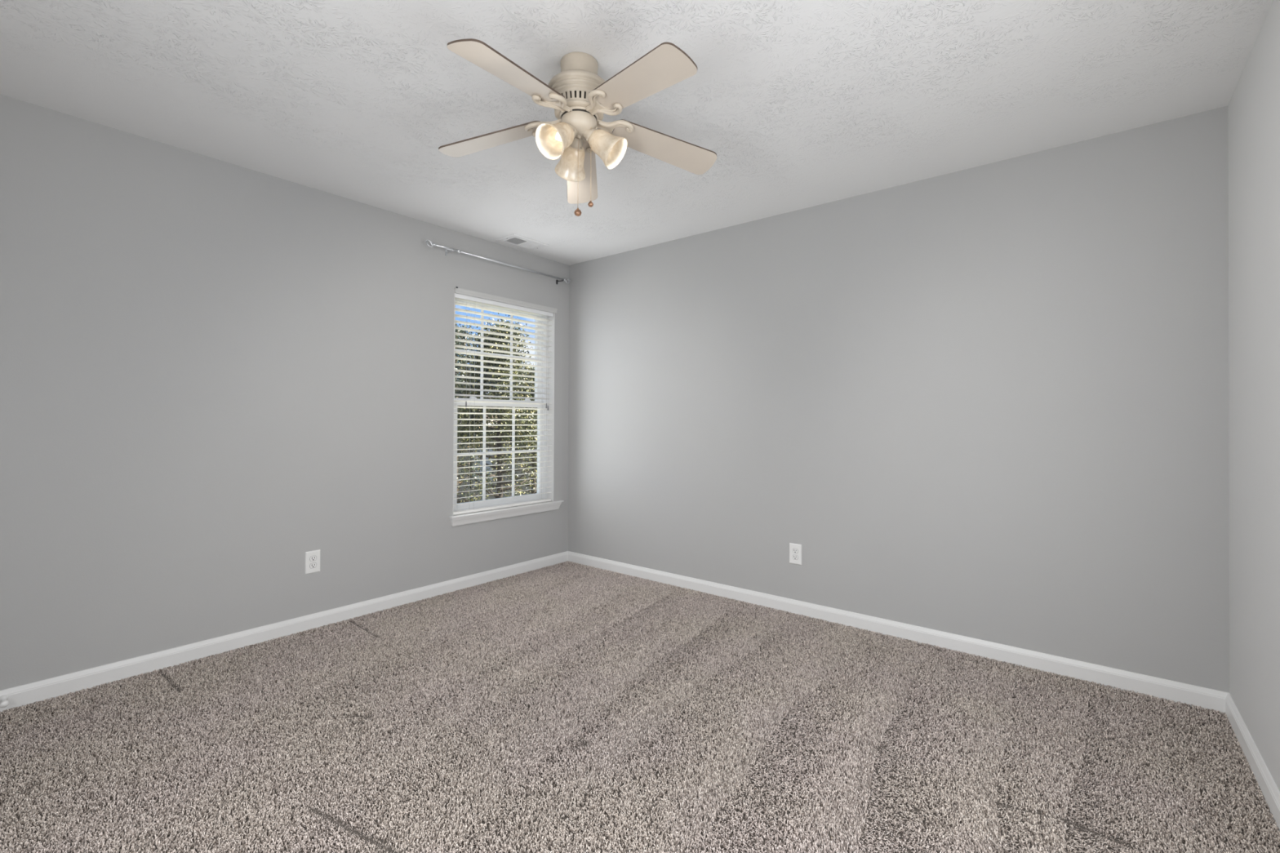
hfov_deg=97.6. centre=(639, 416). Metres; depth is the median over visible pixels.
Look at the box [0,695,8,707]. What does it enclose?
door stop
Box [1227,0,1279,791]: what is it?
wall
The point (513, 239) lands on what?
ceiling vent
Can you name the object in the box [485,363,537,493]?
tree
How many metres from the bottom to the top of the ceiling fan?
0.551 m
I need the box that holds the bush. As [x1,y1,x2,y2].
[457,396,537,502]
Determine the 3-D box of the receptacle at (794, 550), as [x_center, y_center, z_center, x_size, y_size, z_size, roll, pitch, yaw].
[0.939,0.813,3.393,0.037,0.028,0.002,0,0,39]
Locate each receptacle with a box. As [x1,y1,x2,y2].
[309,555,316,561]
[309,562,316,568]
[792,548,798,553]
[792,555,798,559]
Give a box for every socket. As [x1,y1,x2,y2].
[555,123,577,141]
[569,137,582,149]
[582,126,597,142]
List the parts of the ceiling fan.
blade, blade, lamp shade, lamp shade, pull knob, pull chain, blade, pull chain, pull knob, lamp shade, blade, blade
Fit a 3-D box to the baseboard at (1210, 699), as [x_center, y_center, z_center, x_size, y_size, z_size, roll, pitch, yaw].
[0.880,1.154,3.437,3.801,0.086,0.013,0,0,39]
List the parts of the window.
sash, sash, sill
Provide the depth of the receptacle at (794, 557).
3.39 m
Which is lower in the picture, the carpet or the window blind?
the carpet
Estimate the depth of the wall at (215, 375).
2.76 m
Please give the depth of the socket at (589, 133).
1.98 m
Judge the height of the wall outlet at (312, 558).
0.123 m
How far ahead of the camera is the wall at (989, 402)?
2.87 m
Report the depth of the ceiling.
2.15 m
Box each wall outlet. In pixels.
[305,549,319,574]
[789,542,801,564]
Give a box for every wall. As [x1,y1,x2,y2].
[0,93,569,690]
[568,106,1229,693]
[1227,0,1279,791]
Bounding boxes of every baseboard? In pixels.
[0,551,568,713]
[568,551,1227,713]
[1225,693,1279,831]
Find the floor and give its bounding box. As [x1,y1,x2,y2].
[0,564,1279,852]
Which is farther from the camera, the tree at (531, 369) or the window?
the tree at (531, 369)
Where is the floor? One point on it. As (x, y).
(1074, 824)
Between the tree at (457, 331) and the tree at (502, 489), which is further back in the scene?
the tree at (457, 331)
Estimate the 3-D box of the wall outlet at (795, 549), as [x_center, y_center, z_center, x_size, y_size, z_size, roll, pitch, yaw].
[0.941,0.832,3.395,0.077,0.123,0.008,0,0,39]
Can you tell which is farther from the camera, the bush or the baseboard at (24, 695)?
the bush
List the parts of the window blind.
lift cord, ladder cord, rail, ladder cord, lift cord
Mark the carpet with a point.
(780, 620)
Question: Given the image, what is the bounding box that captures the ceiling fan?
[438,38,716,216]
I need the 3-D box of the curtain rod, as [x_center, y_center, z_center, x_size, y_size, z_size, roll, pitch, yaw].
[-0.990,-1.102,4.080,0.083,0.054,1.282,0,0,39]
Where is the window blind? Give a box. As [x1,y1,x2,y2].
[453,286,557,515]
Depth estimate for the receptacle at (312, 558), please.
3.11 m
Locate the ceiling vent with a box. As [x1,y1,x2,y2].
[495,233,549,250]
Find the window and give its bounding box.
[448,299,563,526]
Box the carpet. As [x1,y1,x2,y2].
[0,560,1279,852]
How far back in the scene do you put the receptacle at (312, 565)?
3.11 m
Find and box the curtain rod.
[424,239,570,284]
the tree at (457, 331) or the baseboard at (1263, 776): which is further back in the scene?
the tree at (457, 331)
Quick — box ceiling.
[0,0,1273,265]
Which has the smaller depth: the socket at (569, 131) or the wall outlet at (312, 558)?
the socket at (569, 131)
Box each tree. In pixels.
[454,312,537,502]
[454,324,497,503]
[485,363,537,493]
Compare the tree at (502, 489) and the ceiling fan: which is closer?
the ceiling fan
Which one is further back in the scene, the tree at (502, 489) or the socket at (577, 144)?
the tree at (502, 489)
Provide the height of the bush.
5.300 m

